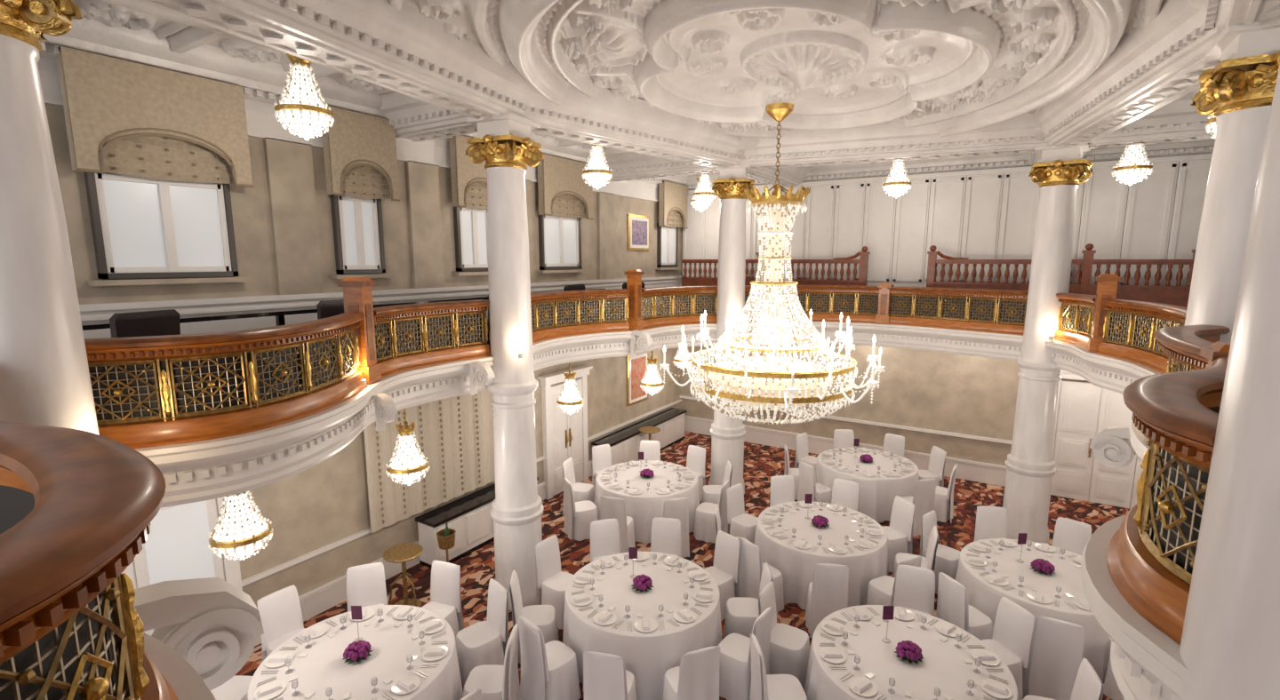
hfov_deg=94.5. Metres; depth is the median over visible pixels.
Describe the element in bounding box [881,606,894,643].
table number card
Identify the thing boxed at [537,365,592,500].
door
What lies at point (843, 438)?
dining chair
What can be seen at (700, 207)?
pendant lamp
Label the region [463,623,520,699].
dining chair
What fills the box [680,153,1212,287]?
panelling
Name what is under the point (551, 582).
dining chair
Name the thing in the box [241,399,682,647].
baseboard
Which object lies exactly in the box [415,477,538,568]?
base cabinet
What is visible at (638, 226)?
framed picture
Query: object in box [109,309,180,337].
chair
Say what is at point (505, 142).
column
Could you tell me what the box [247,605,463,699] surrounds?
banquet table
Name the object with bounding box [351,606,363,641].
table number card
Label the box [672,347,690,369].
pendant lamp
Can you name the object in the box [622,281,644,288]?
chair
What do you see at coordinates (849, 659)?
banquet table
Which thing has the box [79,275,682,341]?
dado
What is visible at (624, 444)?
base cabinet
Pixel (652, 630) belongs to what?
banquet table
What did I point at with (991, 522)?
dining chair
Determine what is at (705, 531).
dining chair
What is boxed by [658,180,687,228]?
window valance
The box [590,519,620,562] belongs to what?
dining chair
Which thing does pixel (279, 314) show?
console table
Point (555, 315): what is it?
balcony railing
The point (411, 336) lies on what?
balcony railing
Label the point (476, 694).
dining chair
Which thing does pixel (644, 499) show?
banquet table
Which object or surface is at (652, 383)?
pendant lamp
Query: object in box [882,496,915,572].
dining chair
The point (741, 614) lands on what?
dining chair
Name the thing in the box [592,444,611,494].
dining chair
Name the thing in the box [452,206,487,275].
window
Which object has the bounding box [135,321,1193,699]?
trim
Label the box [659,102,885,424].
crystal chandelier
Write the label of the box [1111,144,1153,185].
pendant lamp
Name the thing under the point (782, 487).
dining chair
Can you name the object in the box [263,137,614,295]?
pilasters
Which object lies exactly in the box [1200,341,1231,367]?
newel post
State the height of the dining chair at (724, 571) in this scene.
0.940 m
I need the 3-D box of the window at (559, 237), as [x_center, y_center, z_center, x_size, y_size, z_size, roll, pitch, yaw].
[-1.414,-1.943,10.750,0.140,1.060,1.250,5,10,32]
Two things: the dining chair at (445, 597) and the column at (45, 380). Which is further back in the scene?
the dining chair at (445, 597)
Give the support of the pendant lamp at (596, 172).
hanging from the ceiling
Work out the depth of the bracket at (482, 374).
6.83 m
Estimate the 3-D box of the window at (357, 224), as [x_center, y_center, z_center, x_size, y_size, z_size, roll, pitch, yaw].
[-3.522,-1.439,7.454,0.140,1.060,0.780,5,10,32]
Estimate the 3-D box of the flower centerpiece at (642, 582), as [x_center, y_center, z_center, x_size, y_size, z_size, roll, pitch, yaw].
[0.025,2.608,6.630,0.260,0.135,0.260,-4,10,-25]
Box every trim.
[37,16,1215,190]
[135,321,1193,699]
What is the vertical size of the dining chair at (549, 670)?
0.940 m
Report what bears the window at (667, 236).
in the wall at (322, 505)
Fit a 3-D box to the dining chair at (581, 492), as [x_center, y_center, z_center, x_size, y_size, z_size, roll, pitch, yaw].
[-1.049,2.391,10.326,0.514,0.940,0.474,3,9,17]
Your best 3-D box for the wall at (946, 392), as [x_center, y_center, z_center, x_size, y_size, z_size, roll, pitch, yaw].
[6.219,-0.624,11.845,12.500,6.450,0.200,5,10,32]
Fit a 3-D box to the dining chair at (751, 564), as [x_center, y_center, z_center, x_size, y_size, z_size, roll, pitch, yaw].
[1.548,2.821,7.512,0.514,0.940,0.474,-6,10,-33]
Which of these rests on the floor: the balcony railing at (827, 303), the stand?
the stand
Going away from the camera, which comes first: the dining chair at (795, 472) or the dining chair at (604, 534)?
the dining chair at (604, 534)
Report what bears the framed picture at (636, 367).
attached to the wall at (322, 505)
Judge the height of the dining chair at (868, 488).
0.940 m
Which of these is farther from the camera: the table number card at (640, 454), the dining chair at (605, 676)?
the table number card at (640, 454)
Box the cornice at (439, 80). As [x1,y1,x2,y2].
[136,0,1279,187]
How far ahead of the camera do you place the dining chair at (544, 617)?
6.50 m
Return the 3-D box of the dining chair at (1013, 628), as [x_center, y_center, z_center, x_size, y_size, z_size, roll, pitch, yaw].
[3.600,3.055,5.982,0.514,0.940,0.474,-3,9,-16]
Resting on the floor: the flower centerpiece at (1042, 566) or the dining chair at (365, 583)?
the dining chair at (365, 583)
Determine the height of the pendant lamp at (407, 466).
0.943 m
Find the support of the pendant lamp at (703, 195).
hanging from the ceiling
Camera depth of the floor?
9.73 m
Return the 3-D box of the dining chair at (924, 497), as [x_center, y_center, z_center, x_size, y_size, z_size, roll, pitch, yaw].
[4.492,2.488,9.691,0.474,0.940,0.514,-3,9,-18]
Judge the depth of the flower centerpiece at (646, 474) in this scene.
9.96 m
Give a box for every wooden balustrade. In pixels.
[681,246,870,286]
[926,243,1195,307]
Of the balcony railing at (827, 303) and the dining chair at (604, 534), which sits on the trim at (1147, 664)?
the balcony railing at (827, 303)
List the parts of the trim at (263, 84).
cornice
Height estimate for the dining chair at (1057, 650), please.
0.940 m
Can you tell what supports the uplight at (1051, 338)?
on the trim at (1147, 664)
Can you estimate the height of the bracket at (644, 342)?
0.474 m
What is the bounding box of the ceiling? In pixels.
[72,0,1199,176]
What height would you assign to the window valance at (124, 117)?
1.009 m
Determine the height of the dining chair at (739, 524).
0.940 m
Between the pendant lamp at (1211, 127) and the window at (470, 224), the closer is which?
the pendant lamp at (1211, 127)
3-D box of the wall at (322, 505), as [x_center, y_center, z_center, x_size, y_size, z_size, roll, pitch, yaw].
[-3.361,-0.072,8.242,0.200,6.450,16.200,5,10,32]
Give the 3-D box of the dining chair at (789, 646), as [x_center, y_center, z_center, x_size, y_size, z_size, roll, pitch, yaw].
[1.537,3.015,6.245,0.514,0.940,0.474,6,10,33]
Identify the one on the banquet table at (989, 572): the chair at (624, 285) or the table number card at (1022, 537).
the table number card at (1022, 537)
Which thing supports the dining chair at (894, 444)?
on the floor
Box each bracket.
[133,577,263,690]
[374,393,397,431]
[469,361,495,395]
[630,329,652,359]
[1089,424,1142,468]
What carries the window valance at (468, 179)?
attached to the wall
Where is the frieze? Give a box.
[38,69,659,202]
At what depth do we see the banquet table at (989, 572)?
6.78 m
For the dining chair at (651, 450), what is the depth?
11.39 m
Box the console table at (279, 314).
[81,288,605,330]
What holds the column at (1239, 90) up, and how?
on the floor
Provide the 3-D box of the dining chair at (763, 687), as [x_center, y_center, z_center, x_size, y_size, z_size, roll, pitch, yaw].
[1.294,3.134,5.471,0.514,0.940,0.474,-1,9,-4]
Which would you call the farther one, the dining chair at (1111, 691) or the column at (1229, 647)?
the dining chair at (1111, 691)
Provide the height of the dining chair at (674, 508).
0.940 m
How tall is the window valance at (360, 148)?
1.009 m
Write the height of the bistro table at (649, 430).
0.765 m
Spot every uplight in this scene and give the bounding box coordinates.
[517,352,523,358]
[1048,335,1054,340]
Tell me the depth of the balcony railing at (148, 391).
3.92 m
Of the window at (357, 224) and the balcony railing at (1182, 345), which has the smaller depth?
the balcony railing at (1182, 345)
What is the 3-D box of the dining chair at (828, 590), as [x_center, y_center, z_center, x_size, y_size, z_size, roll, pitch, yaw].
[2.243,2.888,7.077,0.474,0.940,0.514,1,9,10]
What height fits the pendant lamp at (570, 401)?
0.943 m
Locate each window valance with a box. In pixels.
[56,46,253,187]
[321,105,399,201]
[448,135,487,209]
[537,153,593,219]
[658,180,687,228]
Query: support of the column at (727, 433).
on the floor
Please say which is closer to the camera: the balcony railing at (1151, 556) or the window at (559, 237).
the balcony railing at (1151, 556)
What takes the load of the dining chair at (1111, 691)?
on the floor
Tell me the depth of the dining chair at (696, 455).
11.01 m
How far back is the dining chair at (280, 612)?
6.20 m
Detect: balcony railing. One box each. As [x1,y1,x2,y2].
[0,421,178,699]
[84,312,367,449]
[373,299,491,378]
[530,288,630,343]
[641,286,717,329]
[744,285,881,324]
[887,286,1028,335]
[1053,293,1095,350]
[1096,298,1187,373]
[1107,356,1228,645]
[1153,324,1230,373]
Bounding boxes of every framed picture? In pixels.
[626,352,647,406]
[627,214,649,250]
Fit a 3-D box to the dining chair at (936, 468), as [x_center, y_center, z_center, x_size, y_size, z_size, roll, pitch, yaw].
[5.316,2.291,10.980,0.514,0.940,0.474,-1,9,-9]
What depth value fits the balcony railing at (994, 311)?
9.93 m
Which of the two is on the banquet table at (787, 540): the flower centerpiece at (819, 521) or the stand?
the flower centerpiece at (819, 521)
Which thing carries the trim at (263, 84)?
attached to the wall
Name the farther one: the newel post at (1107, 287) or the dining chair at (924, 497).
the dining chair at (924, 497)
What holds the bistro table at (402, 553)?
on the floor
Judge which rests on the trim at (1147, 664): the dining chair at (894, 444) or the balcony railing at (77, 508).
the balcony railing at (77, 508)
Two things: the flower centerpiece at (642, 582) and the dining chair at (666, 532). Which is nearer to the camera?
the flower centerpiece at (642, 582)
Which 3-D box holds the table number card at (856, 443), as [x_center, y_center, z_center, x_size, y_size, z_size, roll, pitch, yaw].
[4.021,1.826,10.993,0.077,0.360,0.077,-9,12,-44]
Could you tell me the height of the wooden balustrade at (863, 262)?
1.580 m
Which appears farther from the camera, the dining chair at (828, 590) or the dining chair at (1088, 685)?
the dining chair at (828, 590)
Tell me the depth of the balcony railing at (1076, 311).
8.28 m
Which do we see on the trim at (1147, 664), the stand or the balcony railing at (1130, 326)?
the balcony railing at (1130, 326)
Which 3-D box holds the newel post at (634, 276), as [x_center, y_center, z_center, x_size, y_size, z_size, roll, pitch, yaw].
[-0.092,-0.842,9.852,0.240,0.995,0.240,4,10,26]
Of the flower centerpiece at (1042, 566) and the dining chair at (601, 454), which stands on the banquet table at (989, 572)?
the flower centerpiece at (1042, 566)
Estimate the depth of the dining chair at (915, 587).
6.70 m
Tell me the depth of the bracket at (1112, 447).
4.46 m
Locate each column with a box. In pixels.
[0,0,99,434]
[465,112,543,610]
[708,164,754,494]
[1002,143,1093,544]
[1123,19,1279,699]
[1170,64,1279,699]
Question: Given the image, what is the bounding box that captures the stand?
[436,521,455,562]
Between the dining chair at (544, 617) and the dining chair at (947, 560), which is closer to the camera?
the dining chair at (544, 617)
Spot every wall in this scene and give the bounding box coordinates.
[44,104,681,607]
[680,343,1089,465]
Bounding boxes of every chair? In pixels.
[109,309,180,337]
[210,675,252,699]
[256,584,305,662]
[316,299,344,319]
[346,562,387,612]
[421,560,463,642]
[456,578,508,687]
[460,688,481,699]
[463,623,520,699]
[509,570,558,665]
[517,616,580,699]
[534,535,573,629]
[561,456,594,514]
[562,478,597,541]
[563,284,585,291]
[583,651,636,699]
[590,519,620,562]
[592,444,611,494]
[600,496,635,553]
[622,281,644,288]
[639,440,660,461]
[650,517,681,558]
[659,497,689,558]
[662,646,719,699]
[686,445,705,501]
[693,480,730,543]
[701,460,732,504]
[704,530,740,621]
[714,505,747,540]
[718,607,773,699]
[723,562,773,639]
[725,483,757,544]
[737,537,783,614]
[749,632,807,699]
[758,581,809,689]
[769,475,794,507]
[784,444,799,500]
[794,432,816,470]
[797,461,831,503]
[804,563,848,638]
[831,479,858,511]
[832,429,854,448]
[851,477,877,521]
[866,556,921,606]
[882,433,904,457]
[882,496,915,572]
[892,525,938,578]
[893,564,935,615]
[902,478,936,536]
[918,446,946,487]
[920,510,959,591]
[933,464,958,523]
[936,572,992,640]
[973,505,1007,542]
[981,597,1035,699]
[1022,658,1104,699]
[1028,616,1085,699]
[1051,517,1091,555]
[1103,656,1123,699]
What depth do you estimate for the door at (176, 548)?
6.06 m
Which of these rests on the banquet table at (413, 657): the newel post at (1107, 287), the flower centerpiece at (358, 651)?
the flower centerpiece at (358, 651)
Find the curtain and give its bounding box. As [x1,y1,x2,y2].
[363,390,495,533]
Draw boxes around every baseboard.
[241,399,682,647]
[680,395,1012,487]
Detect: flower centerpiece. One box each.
[342,640,373,664]
[631,575,654,592]
[640,468,654,479]
[810,515,829,527]
[859,454,873,463]
[894,640,924,664]
[1030,559,1055,575]
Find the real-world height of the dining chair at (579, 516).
0.940 m
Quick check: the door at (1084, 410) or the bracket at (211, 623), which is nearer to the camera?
the bracket at (211, 623)
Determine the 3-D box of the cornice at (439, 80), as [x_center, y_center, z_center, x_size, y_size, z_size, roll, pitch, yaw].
[2.332,-2.670,5.332,12.129,0.535,14.325,5,10,32]
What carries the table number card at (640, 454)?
on the banquet table at (644, 499)
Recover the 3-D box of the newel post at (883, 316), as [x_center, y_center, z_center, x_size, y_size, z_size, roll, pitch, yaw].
[4.471,-0.857,10.809,0.240,0.735,0.240,5,10,32]
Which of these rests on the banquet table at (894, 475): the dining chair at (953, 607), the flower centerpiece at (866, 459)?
the flower centerpiece at (866, 459)
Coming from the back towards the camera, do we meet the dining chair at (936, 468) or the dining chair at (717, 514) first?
the dining chair at (936, 468)
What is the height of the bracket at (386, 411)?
0.356 m
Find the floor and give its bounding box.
[235,431,1129,699]
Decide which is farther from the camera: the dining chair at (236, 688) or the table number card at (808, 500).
the table number card at (808, 500)
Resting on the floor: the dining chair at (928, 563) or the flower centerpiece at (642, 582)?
the dining chair at (928, 563)
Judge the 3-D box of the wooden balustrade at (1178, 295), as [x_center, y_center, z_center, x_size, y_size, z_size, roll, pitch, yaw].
[8.206,-0.956,9.686,6.415,1.580,0.180,5,10,32]
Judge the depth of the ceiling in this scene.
5.90 m
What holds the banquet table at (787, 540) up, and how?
on the floor
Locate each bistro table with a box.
[382,543,423,607]
[639,426,660,440]
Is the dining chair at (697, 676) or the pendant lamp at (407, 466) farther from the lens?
the pendant lamp at (407, 466)
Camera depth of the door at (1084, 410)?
10.74 m
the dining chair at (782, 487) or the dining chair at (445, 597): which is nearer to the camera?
the dining chair at (445, 597)
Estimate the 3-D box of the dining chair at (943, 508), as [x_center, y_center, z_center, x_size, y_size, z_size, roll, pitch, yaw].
[5.141,2.412,10.186,0.514,0.940,0.474,6,11,34]
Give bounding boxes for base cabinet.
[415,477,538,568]
[591,408,686,465]
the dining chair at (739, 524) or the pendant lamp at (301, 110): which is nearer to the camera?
the pendant lamp at (301, 110)
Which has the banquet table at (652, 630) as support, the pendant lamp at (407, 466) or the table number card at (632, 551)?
the table number card at (632, 551)
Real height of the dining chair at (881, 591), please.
0.940 m
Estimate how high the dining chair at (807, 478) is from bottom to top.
0.940 m
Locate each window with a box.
[83,171,249,286]
[330,194,393,279]
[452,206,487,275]
[536,211,586,273]
[655,223,680,270]
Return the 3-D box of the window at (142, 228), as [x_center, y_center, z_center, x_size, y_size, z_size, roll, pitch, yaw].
[-4.596,-1.182,5.774,0.140,1.060,1.280,5,10,32]
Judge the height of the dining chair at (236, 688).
0.940 m
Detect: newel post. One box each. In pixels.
[336,277,381,383]
[487,296,489,347]
[624,269,644,330]
[875,282,894,324]
[1087,273,1121,351]
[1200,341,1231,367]
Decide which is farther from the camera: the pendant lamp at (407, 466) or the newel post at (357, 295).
the pendant lamp at (407, 466)
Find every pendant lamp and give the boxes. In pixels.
[208,490,273,560]
[273,53,334,140]
[385,408,429,485]
[556,362,583,415]
[581,144,612,189]
[640,351,663,395]
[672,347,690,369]
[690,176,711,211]
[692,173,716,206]
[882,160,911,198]
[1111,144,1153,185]
[1205,114,1217,138]
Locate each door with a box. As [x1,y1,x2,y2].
[121,496,242,636]
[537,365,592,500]
[1050,369,1143,509]
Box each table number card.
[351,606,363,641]
[628,547,637,578]
[638,452,643,472]
[804,494,812,519]
[853,439,859,458]
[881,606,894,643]
[1016,533,1027,562]
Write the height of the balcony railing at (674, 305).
0.685 m
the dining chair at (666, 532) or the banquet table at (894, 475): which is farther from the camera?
the banquet table at (894, 475)
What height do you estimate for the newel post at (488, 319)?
0.900 m
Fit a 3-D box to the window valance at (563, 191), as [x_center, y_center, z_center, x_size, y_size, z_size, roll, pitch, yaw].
[-1.305,-2.881,10.561,0.171,1.009,1.350,5,10,32]
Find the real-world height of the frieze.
0.290 m
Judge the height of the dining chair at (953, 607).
0.940 m
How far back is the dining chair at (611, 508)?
8.74 m
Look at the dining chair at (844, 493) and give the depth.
9.33 m
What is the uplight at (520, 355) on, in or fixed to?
on the trim at (1147, 664)
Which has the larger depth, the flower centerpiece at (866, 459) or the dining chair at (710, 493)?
the flower centerpiece at (866, 459)
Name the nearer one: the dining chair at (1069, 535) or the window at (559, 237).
the dining chair at (1069, 535)
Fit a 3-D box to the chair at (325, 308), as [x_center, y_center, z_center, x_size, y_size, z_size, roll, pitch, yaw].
[-3.230,-0.086,6.181,0.556,0.900,0.480,5,10,32]
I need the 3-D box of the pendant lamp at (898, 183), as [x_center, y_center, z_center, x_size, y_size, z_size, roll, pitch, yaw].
[4.413,-3.099,10.108,0.468,0.971,0.468,5,10,32]
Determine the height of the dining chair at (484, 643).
0.940 m
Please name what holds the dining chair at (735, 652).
on the floor
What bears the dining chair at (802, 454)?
on the floor
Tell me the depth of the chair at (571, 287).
9.57 m
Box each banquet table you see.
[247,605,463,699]
[562,552,722,699]
[594,459,699,543]
[754,501,887,609]
[804,605,1018,699]
[815,446,919,521]
[955,538,1111,683]
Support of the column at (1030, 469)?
on the floor
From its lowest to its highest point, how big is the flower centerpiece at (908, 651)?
0.133 m

